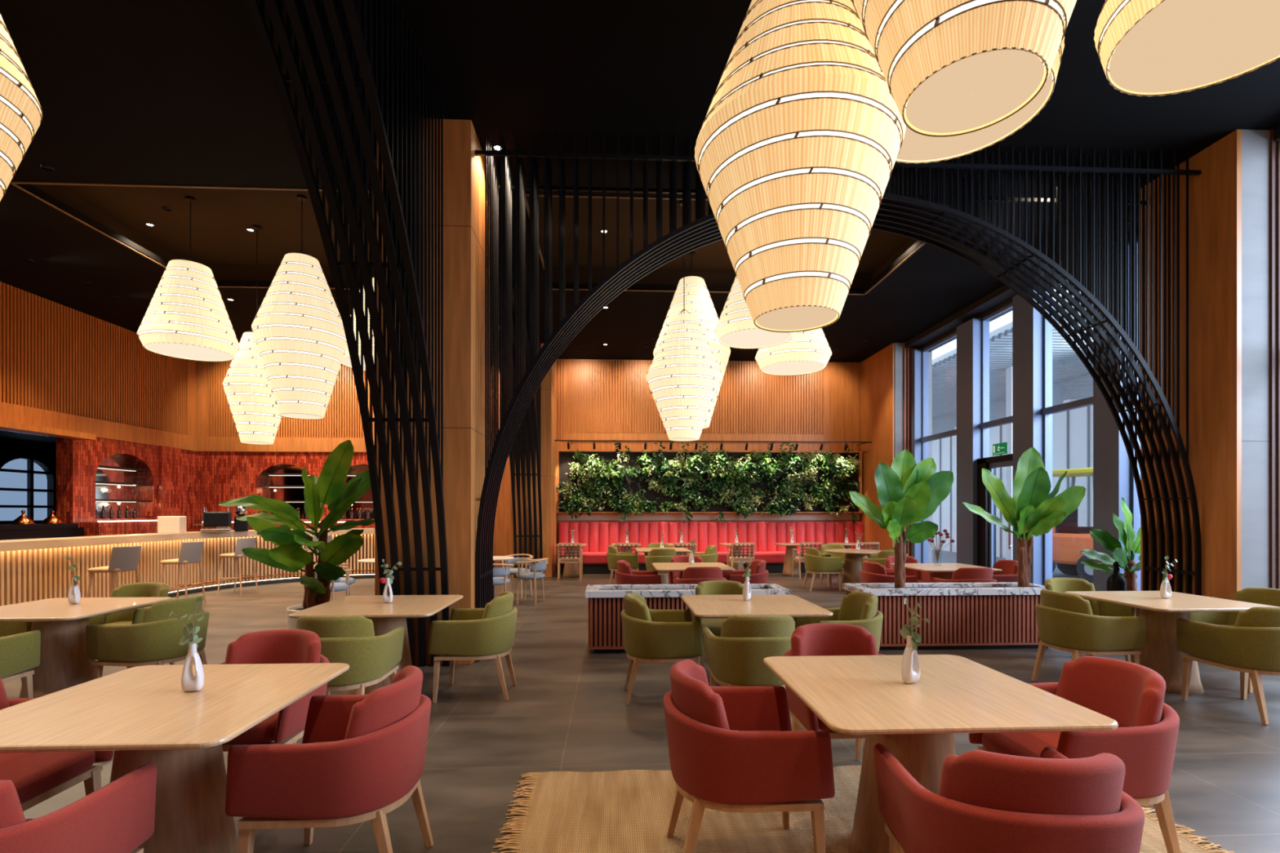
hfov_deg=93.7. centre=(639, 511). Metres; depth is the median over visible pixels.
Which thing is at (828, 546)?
cushion
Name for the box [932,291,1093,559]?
window
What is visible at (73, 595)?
vase
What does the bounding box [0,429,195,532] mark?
wall
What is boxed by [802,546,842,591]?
armchair
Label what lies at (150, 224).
recessed light
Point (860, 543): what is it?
woven chair
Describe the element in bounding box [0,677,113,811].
armchair
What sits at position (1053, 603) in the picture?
cushion
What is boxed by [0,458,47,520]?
window
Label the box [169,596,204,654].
eucalyptus sprig
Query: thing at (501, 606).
cushion
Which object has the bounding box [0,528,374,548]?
countertop
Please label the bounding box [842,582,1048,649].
planter
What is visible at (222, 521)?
coffee machine
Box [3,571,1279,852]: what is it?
floor
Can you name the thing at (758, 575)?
armchair
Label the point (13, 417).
trim
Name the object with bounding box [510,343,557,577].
column
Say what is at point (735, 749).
armchair
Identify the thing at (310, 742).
seat cushion
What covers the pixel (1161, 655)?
dining table
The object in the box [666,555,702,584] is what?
armchair
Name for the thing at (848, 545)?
dining table
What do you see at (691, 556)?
vase
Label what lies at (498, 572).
wood chair
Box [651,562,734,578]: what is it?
dining table
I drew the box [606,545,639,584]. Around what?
armchair
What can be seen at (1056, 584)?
cushion
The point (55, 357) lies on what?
left wall slats
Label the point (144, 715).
dining table
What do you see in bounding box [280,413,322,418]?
diffuser
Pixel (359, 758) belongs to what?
armchair
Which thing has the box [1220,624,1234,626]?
seat cushion
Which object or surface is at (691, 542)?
eucalyptus sprig
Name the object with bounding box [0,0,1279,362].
ceiling
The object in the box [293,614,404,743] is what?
armchair
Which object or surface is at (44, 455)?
wall
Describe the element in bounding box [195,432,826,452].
trim
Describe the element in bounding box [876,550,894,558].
cushion
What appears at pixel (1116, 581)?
bottle
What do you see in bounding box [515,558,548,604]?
wood chair
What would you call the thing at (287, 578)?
light
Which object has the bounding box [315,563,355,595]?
wood chair
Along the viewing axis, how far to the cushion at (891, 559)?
9.13 m
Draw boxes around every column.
[374,118,484,665]
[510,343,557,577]
[1140,128,1241,599]
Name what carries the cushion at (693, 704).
on the armchair at (735, 749)
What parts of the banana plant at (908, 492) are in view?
stem, stem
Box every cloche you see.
[10,510,35,524]
[40,510,63,524]
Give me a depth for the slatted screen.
13.20 m
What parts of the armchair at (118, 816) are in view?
frame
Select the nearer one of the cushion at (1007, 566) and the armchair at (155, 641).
the armchair at (155, 641)
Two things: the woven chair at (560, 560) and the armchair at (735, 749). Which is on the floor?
the woven chair at (560, 560)
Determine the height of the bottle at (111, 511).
0.275 m
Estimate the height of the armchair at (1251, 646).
0.828 m
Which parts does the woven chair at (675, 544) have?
frame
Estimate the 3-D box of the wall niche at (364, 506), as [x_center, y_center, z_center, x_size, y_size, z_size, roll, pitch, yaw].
[-6.884,-0.500,15.063,1.450,1.460,0.325,0,0,-3]
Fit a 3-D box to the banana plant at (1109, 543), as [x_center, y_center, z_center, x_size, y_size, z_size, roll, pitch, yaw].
[6.140,0.441,7.503,1.252,1.249,0.512,0,0,-3]
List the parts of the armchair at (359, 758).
leg, leg, frame, leg, leg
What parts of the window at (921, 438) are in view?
post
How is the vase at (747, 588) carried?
on the dining table at (701, 606)
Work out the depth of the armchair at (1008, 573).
8.32 m
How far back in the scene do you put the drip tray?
11.16 m
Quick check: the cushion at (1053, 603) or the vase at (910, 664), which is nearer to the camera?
the vase at (910, 664)
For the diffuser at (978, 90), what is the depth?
2.70 m
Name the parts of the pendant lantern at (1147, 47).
ring frame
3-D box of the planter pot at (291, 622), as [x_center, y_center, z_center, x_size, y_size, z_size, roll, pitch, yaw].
[-3.485,1.260,6.465,0.560,0.480,0.560,0,0,-3]
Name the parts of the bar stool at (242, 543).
leg, seat, leg, leg, backrest, leg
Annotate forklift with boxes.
[1052,467,1093,582]
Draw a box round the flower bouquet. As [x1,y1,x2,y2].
[927,526,954,563]
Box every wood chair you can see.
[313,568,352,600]
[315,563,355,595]
[493,563,513,591]
[501,554,533,598]
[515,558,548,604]
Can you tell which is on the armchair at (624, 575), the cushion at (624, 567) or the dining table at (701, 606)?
the cushion at (624, 567)
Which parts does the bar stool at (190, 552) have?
leg, leg, seat, leg, backrest, leg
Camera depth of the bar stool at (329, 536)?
11.97 m
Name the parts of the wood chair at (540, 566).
leg, leg, seat, rail, leg, leg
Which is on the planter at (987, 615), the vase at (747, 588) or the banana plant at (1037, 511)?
the banana plant at (1037, 511)
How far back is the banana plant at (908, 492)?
6.67 m
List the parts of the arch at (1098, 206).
hanging rod, hanging rod, hanging rod, hanging rod, hanging rod, hanging rod, hanging rod, hanging rod, hanging rod, hanging rod, hanging rod, hanging rod, hanging rod, hanging rod, hanging rod, hanging rod, hanging rod, hanging rod, hanging rod, hanging rod, hanging rod, hanging rod, hanging rod, hanging rod, hanging rod, hanging rod, hanging rod, hanging rod, rail, hanging rod, hanging rod, hanging rod, hanging rod, hanging rod, hanging rod, hanging rod, hanging rod, hanging rod, hanging rod, hanging rod, hanging rod, hanging rod, hanging rod, hanging rod, hanging rod, hanging rod, hanging rod, hanging rod, hanging rod, hanging rod, hanging rod, hanging rod, hanging rod, hanging rod, hanging rod, hanging rod, hanging rod, hanging rod, hanging rod, hanging rod, hanging rod, hanging rod, hanging rod, hanging rod, hanging rod, hanging rod, hanging rod, hanging rod, hanging rod, hanging rod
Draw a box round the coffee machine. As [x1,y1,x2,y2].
[192,506,231,532]
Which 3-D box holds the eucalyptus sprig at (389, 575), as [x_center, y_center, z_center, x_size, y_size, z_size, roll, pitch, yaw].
[-2.053,0.494,4.939,0.164,0.217,0.082,0,0,-14]
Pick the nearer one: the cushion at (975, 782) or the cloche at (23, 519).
the cushion at (975, 782)
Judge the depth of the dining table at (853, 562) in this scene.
11.45 m
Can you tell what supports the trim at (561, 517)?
attached to the wall at (626, 482)
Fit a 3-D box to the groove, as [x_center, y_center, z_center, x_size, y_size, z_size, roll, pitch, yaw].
[6.438,-1.175,6.046,0.165,5.350,0.020,0,0,-3]
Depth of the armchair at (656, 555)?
11.05 m
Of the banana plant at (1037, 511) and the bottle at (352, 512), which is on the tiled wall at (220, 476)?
the bottle at (352, 512)
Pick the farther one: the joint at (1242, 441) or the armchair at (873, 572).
the armchair at (873, 572)
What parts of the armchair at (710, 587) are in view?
leg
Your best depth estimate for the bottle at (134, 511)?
12.98 m
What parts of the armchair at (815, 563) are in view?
leg, leg, frame, leg, leg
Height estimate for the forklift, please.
2.520 m
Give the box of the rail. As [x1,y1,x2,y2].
[554,440,871,450]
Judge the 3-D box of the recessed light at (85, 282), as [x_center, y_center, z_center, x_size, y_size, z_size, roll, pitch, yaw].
[-9.280,-3.842,10.079,0.110,0.016,0.110,0,0,-3]
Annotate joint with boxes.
[377,223,484,435]
[1241,440,1276,441]
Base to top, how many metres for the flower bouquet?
0.523 m
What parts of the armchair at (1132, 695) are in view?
frame, leg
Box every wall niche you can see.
[95,454,139,518]
[263,465,310,519]
[340,465,374,519]
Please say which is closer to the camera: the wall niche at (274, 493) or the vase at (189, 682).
the vase at (189, 682)
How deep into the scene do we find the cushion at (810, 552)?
11.34 m
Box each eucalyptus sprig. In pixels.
[66,556,80,586]
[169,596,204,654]
[379,559,401,584]
[688,537,695,554]
[738,554,751,581]
[855,532,863,542]
[899,597,930,651]
[1161,555,1177,582]
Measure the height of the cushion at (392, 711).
0.385 m
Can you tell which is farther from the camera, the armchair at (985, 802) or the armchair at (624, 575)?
the armchair at (624, 575)
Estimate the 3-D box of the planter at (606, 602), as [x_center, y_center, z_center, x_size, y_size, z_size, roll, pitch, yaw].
[0.502,1.167,6.631,2.180,0.665,0.600,0,0,-3]
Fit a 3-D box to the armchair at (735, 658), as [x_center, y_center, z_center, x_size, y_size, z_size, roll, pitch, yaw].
[0.787,1.089,4.163,0.634,0.828,0.638,0,0,-3]
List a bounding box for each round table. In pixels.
[357,558,374,563]
[493,555,514,599]
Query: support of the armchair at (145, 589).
on the floor
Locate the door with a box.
[977,453,1012,568]
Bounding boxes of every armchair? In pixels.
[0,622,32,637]
[0,630,40,698]
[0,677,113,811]
[0,762,156,852]
[85,595,209,679]
[88,582,174,668]
[218,629,329,751]
[225,665,433,852]
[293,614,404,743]
[428,591,517,703]
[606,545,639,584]
[614,560,662,584]
[621,592,704,705]
[644,542,670,563]
[644,548,676,574]
[663,659,835,852]
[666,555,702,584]
[674,566,726,584]
[685,545,718,562]
[690,580,743,668]
[702,614,795,725]
[722,560,768,583]
[783,622,883,759]
[793,591,883,653]
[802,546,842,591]
[819,543,845,586]
[859,560,917,582]
[861,550,894,570]
[868,546,908,559]
[873,743,1144,852]
[884,555,930,582]
[929,567,996,582]
[968,656,1181,852]
[992,560,1017,582]
[1031,589,1146,681]
[1040,577,1136,662]
[1176,606,1279,724]
[1189,587,1279,693]
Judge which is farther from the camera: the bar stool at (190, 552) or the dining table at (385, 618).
the bar stool at (190, 552)
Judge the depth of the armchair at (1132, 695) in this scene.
2.43 m
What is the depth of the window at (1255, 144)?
6.05 m
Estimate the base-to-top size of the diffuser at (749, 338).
0.001 m
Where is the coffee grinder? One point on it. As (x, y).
(239, 526)
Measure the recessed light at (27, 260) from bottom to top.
0.016 m
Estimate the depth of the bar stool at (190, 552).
9.45 m
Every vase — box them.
[67,577,80,604]
[181,641,204,691]
[382,577,392,603]
[688,550,693,564]
[742,577,751,600]
[844,534,848,543]
[855,539,859,551]
[901,635,919,684]
[1160,574,1171,598]
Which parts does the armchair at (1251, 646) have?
leg, frame, leg, leg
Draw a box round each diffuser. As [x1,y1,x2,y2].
[145,342,232,360]
[244,441,271,444]
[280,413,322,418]
[342,355,373,370]
[671,438,696,440]
[720,328,790,347]
[756,306,836,329]
[762,360,824,374]
[896,71,1052,160]
[906,49,1044,133]
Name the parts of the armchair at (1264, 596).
leg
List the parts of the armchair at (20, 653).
frame, leg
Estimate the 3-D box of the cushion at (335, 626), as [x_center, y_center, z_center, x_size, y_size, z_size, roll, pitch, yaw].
[-2.038,0.868,3.983,0.508,0.385,0.253,0,0,-3]
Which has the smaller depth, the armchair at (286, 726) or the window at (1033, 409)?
the armchair at (286, 726)
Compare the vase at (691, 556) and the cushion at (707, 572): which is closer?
the cushion at (707, 572)
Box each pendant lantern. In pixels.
[0,13,42,200]
[137,195,239,361]
[222,224,281,444]
[251,195,347,419]
[341,276,373,371]
[645,200,722,441]
[653,251,730,429]
[694,0,906,332]
[715,275,793,349]
[755,328,831,375]
[851,0,1077,137]
[875,35,1064,163]
[1093,0,1279,96]
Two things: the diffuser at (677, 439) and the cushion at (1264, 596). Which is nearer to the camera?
the cushion at (1264, 596)
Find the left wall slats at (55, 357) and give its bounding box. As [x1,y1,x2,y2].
[0,281,195,436]
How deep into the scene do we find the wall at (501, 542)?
15.19 m
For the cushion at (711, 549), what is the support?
on the armchair at (710, 555)
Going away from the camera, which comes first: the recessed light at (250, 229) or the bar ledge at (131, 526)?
the recessed light at (250, 229)
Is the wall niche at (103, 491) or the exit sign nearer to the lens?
the exit sign
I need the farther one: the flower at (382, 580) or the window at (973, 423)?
the window at (973, 423)
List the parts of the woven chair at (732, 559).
leg, seat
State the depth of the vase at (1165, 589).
5.17 m
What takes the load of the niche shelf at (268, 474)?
attached to the wall niche at (274, 493)
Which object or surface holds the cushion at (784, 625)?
on the armchair at (735, 658)
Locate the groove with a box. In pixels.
[1270,128,1279,589]
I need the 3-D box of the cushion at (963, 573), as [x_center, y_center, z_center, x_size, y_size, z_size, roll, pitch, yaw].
[4.101,0.868,7.363,0.508,0.385,0.253,0,0,-3]
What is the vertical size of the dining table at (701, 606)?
0.750 m
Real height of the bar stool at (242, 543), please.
1.031 m
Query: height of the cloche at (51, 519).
0.250 m
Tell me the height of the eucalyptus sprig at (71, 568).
0.244 m
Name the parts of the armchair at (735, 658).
leg, frame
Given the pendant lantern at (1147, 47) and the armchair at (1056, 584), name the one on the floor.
the armchair at (1056, 584)
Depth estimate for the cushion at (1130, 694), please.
2.67 m
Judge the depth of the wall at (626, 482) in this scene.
14.99 m
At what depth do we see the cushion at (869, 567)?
8.04 m
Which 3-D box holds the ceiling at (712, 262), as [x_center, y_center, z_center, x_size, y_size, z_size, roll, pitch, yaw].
[1.285,-4.150,8.945,6.100,0.400,3.650,0,0,-3]
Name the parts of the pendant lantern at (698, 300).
cord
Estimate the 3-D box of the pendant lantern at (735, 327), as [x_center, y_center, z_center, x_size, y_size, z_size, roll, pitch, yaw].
[1.627,-3.370,8.485,1.129,1.860,1.129,0,0,-3]
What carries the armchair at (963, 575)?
on the floor
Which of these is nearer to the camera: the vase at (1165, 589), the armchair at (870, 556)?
the vase at (1165, 589)
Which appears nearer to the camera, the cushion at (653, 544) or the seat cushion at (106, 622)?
the seat cushion at (106, 622)
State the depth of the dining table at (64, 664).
4.62 m
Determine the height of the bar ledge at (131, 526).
1.325 m
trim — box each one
[0,401,195,451]
[9,181,373,289]
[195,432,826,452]
[525,193,945,295]
[557,513,859,520]
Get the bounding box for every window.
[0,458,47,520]
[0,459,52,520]
[911,331,956,563]
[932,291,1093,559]
[956,302,1012,565]
[1012,280,1093,585]
[1093,240,1140,591]
[1241,128,1276,589]
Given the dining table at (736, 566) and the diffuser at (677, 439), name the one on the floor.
the dining table at (736, 566)
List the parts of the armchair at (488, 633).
leg, leg, frame, leg, leg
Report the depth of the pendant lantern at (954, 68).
2.59 m
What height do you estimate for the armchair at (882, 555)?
0.828 m
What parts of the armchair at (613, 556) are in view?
leg, frame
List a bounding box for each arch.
[244,0,449,666]
[474,129,1201,661]
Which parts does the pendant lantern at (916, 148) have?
ring frame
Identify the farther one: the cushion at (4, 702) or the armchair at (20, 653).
the armchair at (20, 653)
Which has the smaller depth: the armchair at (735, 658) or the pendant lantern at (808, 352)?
the armchair at (735, 658)
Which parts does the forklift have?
cab post, driver seat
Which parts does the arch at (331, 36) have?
hanging rod, hanging rod, hanging rod, hanging rod, hanging rod, hanging rod, hanging rod, hanging rod, hanging rod, hanging rod, hanging rod, hanging rod, hanging rod, hanging rod, hanging rod, hanging rod, hanging rod, hanging rod, hanging rod, hanging rod, hanging rod, hanging rod, hanging rod, hanging rod, hanging rod, hanging rod, hanging rod, hanging rod, hanging rod, hanging rod, hanging rod, hanging rod, hanging rod, hanging rod, hanging rod, hanging rod, hanging rod, hanging rod, hanging rod, hanging rod, hanging rod, hanging rod, hanging rod, hanging rod, hanging rod, hanging rod, hanging rod, hanging rod, hanging rod, hanging rod, hanging rod, hanging rod, hanging rod, hanging rod, hanging rod, hanging rod, hanging rod, hanging rod, hanging rod, hanging rod, hanging rod, hanging rod, hanging rod, hanging rod, hanging rod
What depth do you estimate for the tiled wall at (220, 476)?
14.76 m
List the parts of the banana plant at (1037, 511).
stem, stem, stem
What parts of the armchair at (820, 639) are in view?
leg, frame, leg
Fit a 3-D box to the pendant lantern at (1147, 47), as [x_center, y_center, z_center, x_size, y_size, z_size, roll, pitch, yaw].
[3.375,-3.305,3.411,1.265,1.090,1.265,0,0,42]
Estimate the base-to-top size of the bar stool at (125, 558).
1.031 m
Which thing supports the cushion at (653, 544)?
on the armchair at (652, 544)
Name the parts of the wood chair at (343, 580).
rail, seat, leg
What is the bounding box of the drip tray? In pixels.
[200,526,231,532]
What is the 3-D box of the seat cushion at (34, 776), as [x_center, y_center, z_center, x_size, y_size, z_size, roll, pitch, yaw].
[-2.633,1.070,2.410,0.535,0.119,0.490,0,0,-3]
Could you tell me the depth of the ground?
19.16 m
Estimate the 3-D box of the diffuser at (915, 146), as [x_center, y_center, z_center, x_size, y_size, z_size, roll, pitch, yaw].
[2.187,-2.782,4.186,1.136,0.001,1.136,0,0,-3]
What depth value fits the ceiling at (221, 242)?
8.94 m
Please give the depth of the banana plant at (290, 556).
6.35 m
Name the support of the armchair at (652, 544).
on the floor
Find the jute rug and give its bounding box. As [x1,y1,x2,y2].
[491,765,1235,852]
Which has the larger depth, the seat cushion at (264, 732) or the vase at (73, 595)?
the vase at (73, 595)
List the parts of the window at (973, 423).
post, frame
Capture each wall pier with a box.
[156,445,180,519]
[894,342,932,563]
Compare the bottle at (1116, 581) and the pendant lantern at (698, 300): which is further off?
the pendant lantern at (698, 300)
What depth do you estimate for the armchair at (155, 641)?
4.52 m
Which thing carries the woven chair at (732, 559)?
on the floor
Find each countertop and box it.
[0,523,78,529]
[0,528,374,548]
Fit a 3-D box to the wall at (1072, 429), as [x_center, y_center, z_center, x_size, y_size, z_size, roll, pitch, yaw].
[12.197,-0.700,22.342,0.150,4.500,28.500,0,0,-3]
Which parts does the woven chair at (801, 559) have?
leg, seat, leg, frame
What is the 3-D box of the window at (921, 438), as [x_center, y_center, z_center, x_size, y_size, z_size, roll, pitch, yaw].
[6.371,-1.075,12.786,0.320,5.150,1.850,0,0,-3]
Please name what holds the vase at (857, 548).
on the dining table at (853, 562)
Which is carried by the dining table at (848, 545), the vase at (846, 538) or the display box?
the vase at (846, 538)
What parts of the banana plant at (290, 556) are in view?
stem, stem, stem, stem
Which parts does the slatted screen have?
hanging rod, hanging rod, hanging rod, hanging rod, hanging rod, hanging rod, hanging rod, hanging rod, hanging rod, hanging rod, hanging rod, hanging rod, hanging rod, hanging rod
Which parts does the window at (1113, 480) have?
frame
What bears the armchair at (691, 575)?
on the floor
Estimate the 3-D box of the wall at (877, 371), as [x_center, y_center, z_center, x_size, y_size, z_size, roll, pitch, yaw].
[5.747,-1.175,14.584,0.040,5.350,1.800,0,0,-3]
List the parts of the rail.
rail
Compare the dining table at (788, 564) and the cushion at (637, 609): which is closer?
the cushion at (637, 609)
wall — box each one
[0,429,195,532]
[0,430,56,444]
[0,438,56,524]
[195,358,860,567]
[195,451,374,531]
[555,440,862,524]
[860,342,894,551]
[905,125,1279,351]
[932,404,1093,564]
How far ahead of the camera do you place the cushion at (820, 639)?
3.52 m
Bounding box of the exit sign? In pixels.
[991,442,1007,455]
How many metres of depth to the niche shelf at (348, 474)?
14.91 m
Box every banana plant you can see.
[219,440,374,609]
[848,449,953,587]
[961,447,1085,587]
[1080,497,1140,591]
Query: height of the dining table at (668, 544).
0.750 m
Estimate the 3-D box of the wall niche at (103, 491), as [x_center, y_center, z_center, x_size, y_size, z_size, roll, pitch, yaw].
[-11.114,-0.540,12.596,0.030,1.460,1.600,0,0,-3]
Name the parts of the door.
handle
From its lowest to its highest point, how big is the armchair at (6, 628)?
0.828 m
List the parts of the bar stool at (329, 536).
backrest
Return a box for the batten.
[903,342,912,556]
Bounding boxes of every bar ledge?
[80,520,157,536]
[200,521,374,530]
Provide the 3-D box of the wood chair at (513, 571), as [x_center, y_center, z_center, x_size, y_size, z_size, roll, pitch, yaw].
[-2.190,1.134,10.687,0.592,0.735,0.538,0,0,17]
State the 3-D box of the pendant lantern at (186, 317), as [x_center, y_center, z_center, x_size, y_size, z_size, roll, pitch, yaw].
[-6.160,-3.240,8.222,1.126,2.120,1.126,0,0,-3]
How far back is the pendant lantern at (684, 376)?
8.03 m
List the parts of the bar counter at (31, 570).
foot rail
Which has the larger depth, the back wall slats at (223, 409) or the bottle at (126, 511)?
the back wall slats at (223, 409)
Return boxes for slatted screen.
[494,231,542,577]
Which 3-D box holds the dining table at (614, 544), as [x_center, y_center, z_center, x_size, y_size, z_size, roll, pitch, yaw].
[-0.320,1.125,13.950,0.680,0.750,0.720,0,0,-3]
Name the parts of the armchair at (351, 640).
leg, frame, leg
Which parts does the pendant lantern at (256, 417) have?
cord, ring frame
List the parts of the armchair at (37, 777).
frame, leg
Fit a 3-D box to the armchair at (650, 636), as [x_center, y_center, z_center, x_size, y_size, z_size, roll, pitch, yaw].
[0.165,1.089,4.883,0.638,0.828,0.634,0,0,-3]
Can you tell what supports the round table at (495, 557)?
on the floor
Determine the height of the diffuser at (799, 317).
0.001 m
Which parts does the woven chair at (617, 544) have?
frame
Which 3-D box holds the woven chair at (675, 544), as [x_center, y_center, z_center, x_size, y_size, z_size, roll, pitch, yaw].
[0.974,1.091,13.461,0.540,0.821,0.543,0,0,-3]
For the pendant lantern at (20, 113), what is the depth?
3.64 m
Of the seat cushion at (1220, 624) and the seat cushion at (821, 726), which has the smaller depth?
the seat cushion at (821, 726)
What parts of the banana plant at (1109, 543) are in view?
stem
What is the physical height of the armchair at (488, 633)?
0.828 m
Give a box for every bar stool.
[86,545,141,597]
[160,540,205,604]
[217,537,257,595]
[302,534,331,585]
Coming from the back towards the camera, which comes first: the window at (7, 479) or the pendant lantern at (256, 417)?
the window at (7, 479)
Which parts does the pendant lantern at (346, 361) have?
ring frame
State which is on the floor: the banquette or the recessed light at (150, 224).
the banquette
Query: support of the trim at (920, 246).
attached to the ceiling at (162, 92)
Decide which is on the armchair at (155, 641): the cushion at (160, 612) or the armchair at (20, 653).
the cushion at (160, 612)
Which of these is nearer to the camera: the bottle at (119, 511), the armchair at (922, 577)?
the armchair at (922, 577)
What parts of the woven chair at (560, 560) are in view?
leg, leg, seat, frame, leg, leg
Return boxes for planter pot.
[286,604,303,629]
[1136,608,1140,616]
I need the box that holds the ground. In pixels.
[932,549,1093,583]
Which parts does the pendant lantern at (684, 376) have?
ring frame, cord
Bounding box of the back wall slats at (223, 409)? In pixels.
[208,359,859,521]
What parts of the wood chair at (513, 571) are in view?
leg, leg, seat, rail, leg, leg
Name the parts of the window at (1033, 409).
post, frame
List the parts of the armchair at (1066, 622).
leg, leg, frame, leg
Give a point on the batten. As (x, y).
(904, 348)
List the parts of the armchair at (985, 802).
leg, frame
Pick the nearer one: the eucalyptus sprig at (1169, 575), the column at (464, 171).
the eucalyptus sprig at (1169, 575)
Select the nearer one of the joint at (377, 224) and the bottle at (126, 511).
the joint at (377, 224)
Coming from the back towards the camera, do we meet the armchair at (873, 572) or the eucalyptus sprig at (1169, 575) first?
the armchair at (873, 572)
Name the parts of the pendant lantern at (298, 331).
ring frame, cord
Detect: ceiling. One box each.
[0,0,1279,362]
[30,183,373,282]
[528,195,942,288]
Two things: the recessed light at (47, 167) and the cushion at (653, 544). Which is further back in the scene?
the cushion at (653, 544)
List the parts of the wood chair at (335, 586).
leg, seat, leg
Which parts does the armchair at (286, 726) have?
frame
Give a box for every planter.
[585,583,791,653]
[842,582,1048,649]
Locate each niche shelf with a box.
[95,465,151,502]
[257,473,310,502]
[342,473,373,502]
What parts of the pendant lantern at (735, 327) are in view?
ring frame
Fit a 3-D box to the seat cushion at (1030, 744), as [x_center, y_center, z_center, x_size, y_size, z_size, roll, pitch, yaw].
[1.867,1.062,2.620,0.535,0.119,0.490,0,0,-3]
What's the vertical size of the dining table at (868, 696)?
0.750 m
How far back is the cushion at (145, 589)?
5.65 m
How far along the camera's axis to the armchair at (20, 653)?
4.18 m
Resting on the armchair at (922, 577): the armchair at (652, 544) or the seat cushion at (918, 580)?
the seat cushion at (918, 580)
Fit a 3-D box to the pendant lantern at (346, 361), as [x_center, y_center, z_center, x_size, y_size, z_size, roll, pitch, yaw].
[-4.063,-3.300,9.421,1.305,2.000,1.305,0,0,-3]
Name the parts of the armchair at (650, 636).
leg, leg, frame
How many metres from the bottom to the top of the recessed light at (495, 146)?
0.016 m
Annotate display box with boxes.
[157,515,186,533]
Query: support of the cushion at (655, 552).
on the armchair at (656, 555)
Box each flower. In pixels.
[379,577,386,583]
[1167,573,1172,579]
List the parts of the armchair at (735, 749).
leg, leg, frame, leg, leg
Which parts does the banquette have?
backrest, seat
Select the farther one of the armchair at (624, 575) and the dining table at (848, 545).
the dining table at (848, 545)
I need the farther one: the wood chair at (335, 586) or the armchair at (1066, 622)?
the wood chair at (335, 586)
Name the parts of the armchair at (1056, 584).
leg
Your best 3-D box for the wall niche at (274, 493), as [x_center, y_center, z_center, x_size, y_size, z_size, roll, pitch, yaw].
[-8.782,-0.500,14.975,1.450,1.460,0.325,0,0,-3]
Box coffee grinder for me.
[234,505,248,531]
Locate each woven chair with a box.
[556,542,582,580]
[614,542,638,580]
[673,542,697,555]
[726,542,755,568]
[791,542,822,579]
[852,542,879,558]
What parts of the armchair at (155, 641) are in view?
leg, frame, leg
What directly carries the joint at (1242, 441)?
attached to the window at (1255, 144)
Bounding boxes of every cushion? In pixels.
[0,677,9,710]
[0,751,95,804]
[0,779,26,828]
[104,620,132,624]
[105,582,168,623]
[141,595,203,623]
[222,711,279,744]
[224,629,320,664]
[296,614,374,637]
[309,741,333,743]
[344,665,422,739]
[482,591,513,618]
[608,545,617,554]
[617,560,632,574]
[623,592,651,621]
[647,542,670,556]
[649,548,676,556]
[669,659,729,729]
[682,566,722,578]
[695,580,743,619]
[701,617,727,636]
[704,545,716,555]
[720,614,795,637]
[740,730,778,731]
[747,560,765,574]
[791,622,877,656]
[804,546,820,556]
[817,716,835,732]
[821,543,845,561]
[836,591,878,621]
[862,560,886,574]
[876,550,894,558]
[885,555,920,580]
[917,579,928,582]
[937,750,1125,815]
[951,567,993,579]
[982,731,1061,757]
[992,560,1017,574]
[1040,589,1093,615]
[1044,577,1100,615]
[1055,656,1165,727]
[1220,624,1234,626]
[1226,587,1279,625]
[1234,606,1279,627]
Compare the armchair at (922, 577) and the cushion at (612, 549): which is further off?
the cushion at (612, 549)
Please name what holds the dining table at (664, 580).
on the floor
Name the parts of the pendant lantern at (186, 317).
ring frame, cord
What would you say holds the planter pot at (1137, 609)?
on the floor
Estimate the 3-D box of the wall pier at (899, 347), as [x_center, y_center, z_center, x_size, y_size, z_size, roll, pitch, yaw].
[6.197,-1.175,14.595,0.860,5.350,1.820,0,0,-3]
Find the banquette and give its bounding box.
[556,521,866,573]
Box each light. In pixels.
[24,258,34,262]
[40,164,53,170]
[83,281,92,284]
[145,222,154,226]
[161,206,171,211]
[168,573,374,593]
[246,227,254,231]
[493,144,499,150]
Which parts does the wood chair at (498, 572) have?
seat, rail, leg, leg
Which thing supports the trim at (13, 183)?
attached to the ceiling at (162, 92)
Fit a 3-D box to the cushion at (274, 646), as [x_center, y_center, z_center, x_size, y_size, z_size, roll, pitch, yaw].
[-2.029,0.868,3.355,0.508,0.385,0.253,0,0,-3]
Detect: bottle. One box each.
[101,505,105,518]
[109,505,113,518]
[116,505,121,518]
[124,505,128,518]
[132,505,136,518]
[350,507,353,519]
[358,507,361,519]
[366,507,369,518]
[1106,560,1126,591]
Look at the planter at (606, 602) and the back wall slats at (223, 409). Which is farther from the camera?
the back wall slats at (223, 409)
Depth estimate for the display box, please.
10.56 m
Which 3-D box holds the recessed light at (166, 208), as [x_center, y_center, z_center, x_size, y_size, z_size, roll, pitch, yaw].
[-6.703,-4.292,8.497,0.110,0.016,0.110,0,0,-3]
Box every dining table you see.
[0,597,173,698]
[0,662,349,852]
[288,595,462,694]
[555,543,586,577]
[611,543,641,552]
[635,547,690,584]
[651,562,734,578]
[666,542,697,555]
[680,594,833,686]
[719,542,753,570]
[763,654,1118,852]
[773,542,809,576]
[824,548,881,590]
[826,542,863,576]
[890,563,1001,582]
[1064,591,1279,694]
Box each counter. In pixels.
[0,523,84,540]
[0,528,374,605]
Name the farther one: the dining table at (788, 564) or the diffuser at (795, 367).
the dining table at (788, 564)
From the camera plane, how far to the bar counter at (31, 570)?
9.62 m
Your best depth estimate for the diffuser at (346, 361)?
9.26 m
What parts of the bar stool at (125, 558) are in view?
leg, leg, seat, leg, backrest, leg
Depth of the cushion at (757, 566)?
8.25 m

